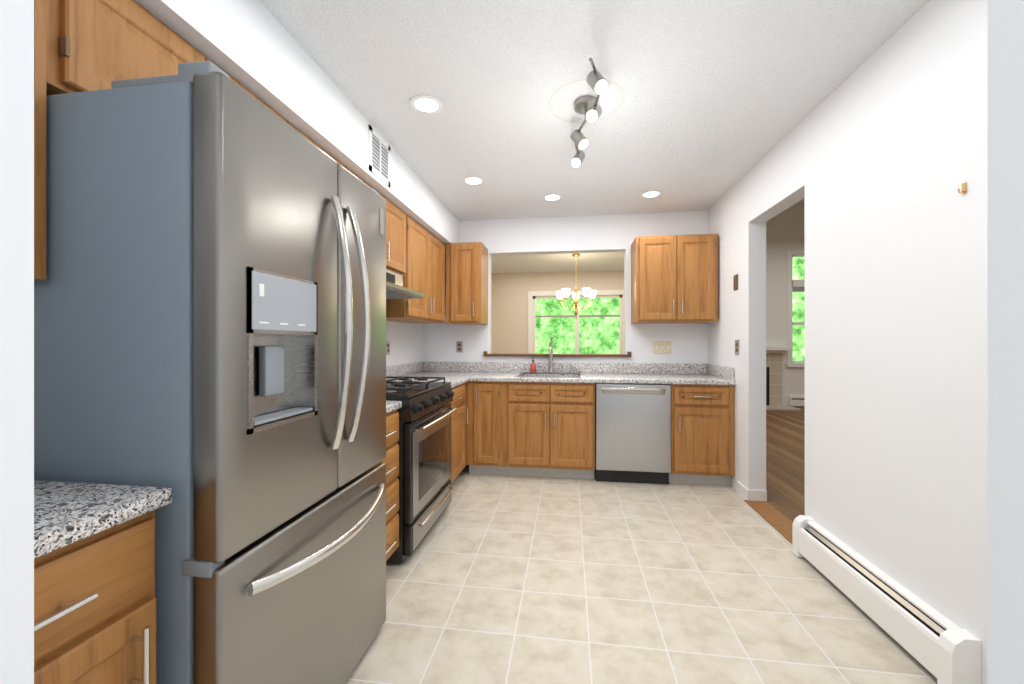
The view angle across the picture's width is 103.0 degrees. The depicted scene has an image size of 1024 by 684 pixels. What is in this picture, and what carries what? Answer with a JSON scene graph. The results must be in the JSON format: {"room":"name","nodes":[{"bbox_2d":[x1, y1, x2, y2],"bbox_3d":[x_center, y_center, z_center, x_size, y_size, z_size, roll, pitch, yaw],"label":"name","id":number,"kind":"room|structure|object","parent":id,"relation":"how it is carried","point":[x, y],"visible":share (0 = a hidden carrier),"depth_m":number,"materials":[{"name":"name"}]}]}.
{"room":"kitchen","nodes":[
{"label":"kitchen","id":0,"kind":"room"},
{"bbox_2d":[0,0,1023,683],"bbox_3d":[0.299,-0.040,2.912,3.070,2.420,9.090,0,0,8],"label":"wall","id":1,"kind":"structure","parent":0,"point":[914,342],"depth_m":1.54,"materials":[{"name":"white paint"}]},
{"bbox_2d":[34,0,297,143],"bbox_3d":[-1.170,-0.773,1.357,0.347,0.347,0.816,0,0,8],"label":"upper cabinet","id":2,"kind":"object","parent":1,"relation":"attached to","point":[85,45],"depth_m":1.03,"materials":[{"name":"brown wood"}]},
{"bbox_2d":[298,129,349,171],"bbox_3d":[-1.083,-0.564,1.974,0.347,0.766,0.424,0,0,8],"label":"upper cabinet","id":3,"kind":"object","parent":1,"relation":"attached to","point":[299,131],"depth_m":1.98,"materials":[{"name":"brown wood"}]},
{"bbox_2d":[369,125,389,187],"bbox_3d":[-0.787,-1.103,2.438,0.009,0.255,0.270,0,0,8],"label":"air vent","id":4,"kind":"object","parent":1,"relation":"in","point":[379,157],"visible":1,"depth_m":2.42,"materials":[{"name":"white metal"}]},
{"bbox_2d":[350,170,409,279],"bbox_3d":[-0.996,-0.713,2.597,0.347,0.467,0.826,0,0,8],"label":"upper cabinet","id":5,"kind":"object","parent":1,"relation":"attached to","point":[397,221],"depth_m":2.81,"materials":[{"name":"brown wood"}]},
{"bbox_2d":[386,269,424,298],"bbox_3d":[-0.922,-0.390,2.555,0.505,0.171,0.760,0,0,8],"label":"range hood","id":6,"kind":"object","parent":5,"relation":"attached to","point":[395,289],"visible":0.23,"depth_m":2.69,"materials":[{"name":"silver metal"}]},
{"bbox_2d":[386,341,389,354],"bbox_3d":[-1.050,0.050,3.450,0.008,0.114,0.072,0,0,8],"label":"electrical outlet","id":7,"kind":"object","parent":1,"relation":"attached to","point":[387,347],"visible":0.9,"depth_m":3.44,"materials":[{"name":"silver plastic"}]},
{"bbox_2d":[386,217,444,322],"bbox_3d":[-0.873,-0.564,3.468,0.347,0.766,0.925,0,0,8],"label":"upper cabinet","id":8,"kind":"object","parent":1,"relation":"attached to","point":[427,252],"depth_m":3.34,"materials":[{"name":"brown wood"}]},
{"bbox_2d":[456,341,462,352],"bbox_3d":[-0.543,0.052,4.212,0.072,0.115,0.008,0,0,8],"label":"electrical outlet","id":9,"kind":"object","parent":1,"relation":"attached to","point":[459,346],"visible":1,"depth_m":4.21,"materials":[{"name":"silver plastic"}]},
{"bbox_2d":[446,242,487,324],"bbox_3d":[-0.443,-0.564,4.011,0.346,0.767,0.372,0,0,8],"label":"upper cabinet","id":10,"kind":"object","parent":1,"relation":"attached to","point":[466,283],"visible":1,"depth_m":3.87,"materials":[{"name":"brown wood"}]},
{"bbox_2d":[484,351,630,356],"bbox_3d":[0.446,0.121,4.138,1.460,0.052,0.190,0,0,8],"label":"sill","id":11,"kind":"structure","parent":1,"relation":"attached to","point":[628,354],"depth_m":4.04,"materials":[{"name":"brown wood"}]},
{"bbox_2d":[654,342,670,352],"bbox_3d":[1.452,0.053,3.928,0.165,0.115,0.016,0,0,8],"label":"light switch","id":12,"kind":"object","parent":1,"relation":"attached to","point":[662,347],"visible":1,"depth_m":3.93,"materials":[{"name":"beige plastic"}]},
{"bbox_2d":[631,234,717,323],"bbox_3d":[1.476,-0.564,3.742,0.690,0.767,0.372,0,0,8],"label":"upper cabinet","id":13,"kind":"object","parent":1,"relation":"attached to","point":[674,278],"visible":1,"depth_m":3.60,"materials":[{"name":"brown wood"}]},
{"bbox_2d":[733,274,737,290],"bbox_3d":[1.764,-0.470,3.216,0.012,0.125,0.075,0,0,8],"label":"switch","id":14,"kind":"object","parent":1,"relation":"attached to","point":[735,282],"visible":0.98,"depth_m":3.20,"materials":[{"name":"brown wood"}]},
{"bbox_2d":[735,340,738,354],"bbox_3d":[1.763,0.043,3.196,0.008,0.115,0.072,0,0,8],"label":"electrical outlet","id":15,"kind":"object","parent":1,"relation":"attached to","point":[736,347],"visible":1,"depth_m":3.19,"materials":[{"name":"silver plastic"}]},
{"bbox_2d":[736,481,766,500],"bbox_3d":[2.917,1.127,3.801,2.132,0.085,7.660,0,0,8],"label":"baseboard","id":16,"kind":"structure","parent":1,"relation":"attached to","point":[744,492],"depth_m":2.98,"materials":[{"name":"white wood"}]},
{"bbox_2d":[744,500,792,543],"bbox_3d":[1.734,1.166,2.634,0.150,0.008,0.720,0,0,8],"label":"trim","id":17,"kind":"structure","parent":1,"relation":"attached to","point":[777,520],"depth_m":2.70,"materials":[{"name":"brown wood"}]},
{"bbox_2d":[792,515,980,683],"bbox_3d":[1.527,1.059,1.780,0.082,0.206,0.950,0,0,8],"label":"baseboard heater","id":18,"kind":"object","parent":1,"relation":"attached to","point":[941,648],"visible":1,"depth_m":1.57,"materials":[{"name":"white metal"}]},
{"bbox_2d":[958,182,966,193],"bbox_3d":[1.500,-0.512,1.359,0.020,0.035,0.014,0,0,8],"label":"wall hook","id":19,"kind":"object","parent":1,"relation":"attached to","point":[964,188],"visible":0.94,"depth_m":1.36,"materials":[{"name":"gold metal"}]},
{"bbox_2d":[491,252,623,353],"bbox_3d":[0.490,-0.040,4.195,2.790,2.420,0.004,0,0,8],"label":"wall","id":20,"kind":"structure","parent":0,"point":[509,312],"depth_m":4.22,"materials":[{"name":"beige paint"}]},
{"bbox_2d":[528,290,623,353],"bbox_3d":[1.162,0.045,7.290,1.750,1.920,0.098,0,0,8],"label":"dining window","id":21,"kind":"structure","parent":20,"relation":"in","point":[533,296],"depth_m":7.30,"materials":[{"name":"white"}]},
{"bbox_2d":[259,0,929,273],"bbox_3d":[0.299,-1.300,2.912,3.070,0.100,9.090,0,0,8],"label":"ceiling","id":22,"kind":"structure","parent":0,"point":[722,98],"depth_m":1.98,"materials":[{"name":"white paint"}]},
{"bbox_2d":[410,95,442,113],"bbox_3d":[-0.450,-1.247,2.143,0.170,0.006,0.170,0,0,8],"label":"recessed light","id":23,"kind":"object","parent":22,"relation":"in","point":[425,104],"visible":1,"depth_m":2.14,"materials":[{"name":"white"}]},
{"bbox_2d":[462,176,483,184],"bbox_3d":[-0.298,-1.247,3.152,0.170,0.006,0.170,0,0,8],"label":"recessed light","id":24,"kind":"object","parent":22,"relation":"in","point":[472,180],"visible":1,"depth_m":3.15,"materials":[{"name":"white"}]},
{"bbox_2d":[543,194,561,200],"bbox_3d":[0.349,-1.247,3.516,0.170,0.006,0.170,0,0,8],"label":"recessed light","id":25,"kind":"object","parent":22,"relation":"in","point":[551,197],"visible":1,"depth_m":3.52,"materials":[{"name":"white"}]},
{"bbox_2d":[556,253,595,318],"bbox_3d":[0.916,-0.789,5.821,0.576,0.919,0.553,0,0,8],"label":"chandelier","id":26,"kind":"object","parent":22,"relation":"hanging from","point":[587,292],"visible":1,"depth_m":5.78,"materials":[{"name":"white glass"}]},
{"bbox_2d":[548,79,624,122],"bbox_3d":[0.386,-1.249,2.127,0.392,0.001,0.392,0,0,8],"label":"ring","id":27,"kind":"object","parent":22,"relation":"attached to","point":[618,86],"visible":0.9,"depth_m":2.09,"materials":[{"name":"white"}]},
{"bbox_2d":[570,57,607,167],"bbox_3d":[0.384,-1.155,2.127,0.127,0.187,0.919,0,0,1],"label":"spotlight","id":28,"kind":"object","parent":22,"relation":"attached to","point":[589,108],"visible":1,"depth_m":2.07,"materials":[{"name":"silver metal"}]},
{"bbox_2d":[641,190,661,197],"bbox_3d":[1.176,-1.247,3.440,0.170,0.006,0.170,0,0,8],"label":"recessed light","id":29,"kind":"object","parent":22,"relation":"in","point":[652,194],"visible":1,"depth_m":3.44,"materials":[{"name":"white"}]},
{"bbox_2d":[344,407,936,683],"bbox_3d":[2.597,1.200,2.917,7.620,0.060,9.740,0,0,8],"label":"floor","id":30,"kind":"structure","parent":0,"point":[501,579],"depth_m":1.88,"materials":[{"name":"tile"}]},
{"bbox_2d":[34,510,155,683],"bbox_3d":[-1.079,0.755,0.696,0.712,0.828,0.412,0,0,8],"label":"base cabinet","id":31,"kind":"object","parent":30,"relation":"on","point":[94,609],"visible":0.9,"depth_m":0.74,"materials":[{"name":"brown wood"}]},
{"bbox_2d":[34,480,172,557],"bbox_3d":[-1.086,0.323,0.700,0.697,0.035,0.419,0,0,8],"label":"countertop","id":32,"kind":"structure","parent":31,"relation":"on","point":[66,513],"depth_m":0.77,"materials":[{"name":"stone"}]},
{"bbox_2d":[34,60,385,683],"bbox_3d":[-0.898,0.280,1.315,0.834,1.780,0.810,0,0,8],"label":"fridge","id":33,"kind":"object","parent":30,"relation":"on","point":[210,321],"visible":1,"depth_m":0.93,"materials":[{"name":"silver metal"}]},
{"bbox_2d":[381,409,398,560],"bbox_3d":[-0.930,0.755,1.952,0.657,0.828,0.417,0,0,8],"label":"base cabinet","id":34,"kind":"object","parent":30,"relation":"on","point":[391,460],"depth_m":2.01,"materials":[{"name":"brown wood"}]},
{"bbox_2d":[386,378,403,412],"bbox_3d":[-0.927,0.273,1.950,0.664,0.135,0.422,0,0,8],"label":"countertop","id":35,"kind":"structure","parent":34,"relation":"on","point":[390,405],"depth_m":2.04,"materials":[{"name":"stone"}]},
{"bbox_2d":[386,376,456,562],"bbox_3d":[-0.780,0.705,2.535,0.737,0.930,0.768,0,0,8],"label":"range","id":36,"kind":"object","parent":30,"relation":"on","point":[425,410],"visible":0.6,"depth_m":2.30,"materials":[{"name":"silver metal"}]},
{"bbox_2d":[450,382,467,483],"bbox_3d":[-0.746,0.755,3.262,0.657,0.828,0.669,0,0,8],"label":"base cabinet","id":37,"kind":"object","parent":30,"relation":"on","point":[459,419],"depth_m":3.24,"materials":[{"name":"brown wood"}]},
{"bbox_2d":[386,362,469,387],"bbox_3d":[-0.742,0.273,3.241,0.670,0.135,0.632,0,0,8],"label":"countertop","id":38,"kind":"structure","parent":37,"relation":"on","point":[456,373],"depth_m":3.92,"materials":[{"name":"stone"}]},
{"bbox_2d":[467,381,518,474],"bbox_3d":[-0.171,0.755,3.829,0.357,0.828,0.657,0,0,8],"label":"base cabinet","id":39,"kind":"object","parent":30,"relation":"on","point":[486,401],"depth_m":3.51,"materials":[{"name":"brown wood"}]},
{"bbox_2d":[507,389,594,478],"bbox_3d":[0.370,0.837,3.753,0.735,0.664,0.657,0,0,8],"label":"base cabinet","id":40,"kind":"object","parent":30,"relation":"on","point":[541,429],"depth_m":3.43,"materials":[{"name":"brown wood"}]},
{"bbox_2d":[595,383,670,483],"bbox_3d":[1.026,0.756,3.593,0.596,0.825,0.638,0,0,8],"label":"dishwasher","id":41,"kind":"object","parent":30,"relation":"on","point":[632,433],"visible":1,"depth_m":3.33,"materials":[{"name":"grey metal"}]},
{"bbox_2d":[669,384,734,485],"bbox_3d":[1.576,0.755,3.584,0.482,0.828,0.657,0,0,8],"label":"base cabinet","id":42,"kind":"object","parent":30,"relation":"on","point":[702,416],"depth_m":3.27,"materials":[{"name":"brown wood"}]},
{"bbox_2d":[470,362,735,384],"bbox_3d":[0.415,0.352,3.738,2.824,0.294,0.675,0,0,8],"label":"countertop","id":43,"kind":"structure","parent":42,"relation":"on","point":[628,373],"depth_m":3.87,"materials":[{"name":"stone"}]},
{"bbox_2d":[530,358,535,371],"bbox_3d":[0.209,0.225,4.030,0.060,0.147,0.060,0,0,8],"label":"soap bottle","id":44,"kind":"object","parent":43,"relation":"on","point":[532,366],"visible":1,"depth_m":4.01,"materials":[{"name":"red plastic"}]},
{"bbox_2d":[548,336,553,372],"bbox_3d":[0.368,0.120,3.902,0.064,0.357,0.243,0,0,8],"label":"faucet","id":45,"kind":"object","parent":43,"relation":"on","point":[550,369],"visible":1,"depth_m":3.97,"materials":[{"name":"silver metal"}]},
{"bbox_2d":[766,346,800,410],"bbox_3d":[4.445,0.625,7.224,1.000,1.090,0.450,0,0,8],"label":"fireplace","id":46,"kind":"object","parent":30,"relation":"on","point":[773,377],"visible":0.42,"depth_m":7.35,"materials":[{"name":"beige tile"}]},
{"bbox_2d":[766,198,804,406],"bbox_3d":[1.923,-0.780,3.870,0.120,3.900,8.040,0,0,8],"label":"wall","id":47,"kind":"structure","parent":0,"point":[785,231],"depth_m":2.46,"materials":[{"name":"white paint"}]},
{"bbox_2d":[786,250,804,366],"bbox_3d":[5.275,-0.600,7.347,0.630,2.100,0.120,0,0,8],"label":"window frame","id":48,"kind":"structure","parent":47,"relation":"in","point":[795,285],"depth_m":7.36,"materials":[{"name":"white"}]},
{"bbox_2d":[788,396,804,405],"bbox_3d":[5.566,1.060,7.260,1.150,0.180,0.072,0,0,8],"label":"baseboard heater","id":49,"kind":"object","parent":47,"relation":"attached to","point":[796,400],"visible":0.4,"depth_m":7.29,"materials":[{"name":"white metal"}]},
{"label":"outside","id":50,"kind":"structure","parent":0,"visible":0},
{"bbox_2d":[536,257,804,360],"bbox_3d":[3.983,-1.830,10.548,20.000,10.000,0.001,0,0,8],"label":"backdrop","id":51,"kind":"structure","parent":50,"point":[598,335],"depth_m":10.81,"materials":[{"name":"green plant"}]}
]}

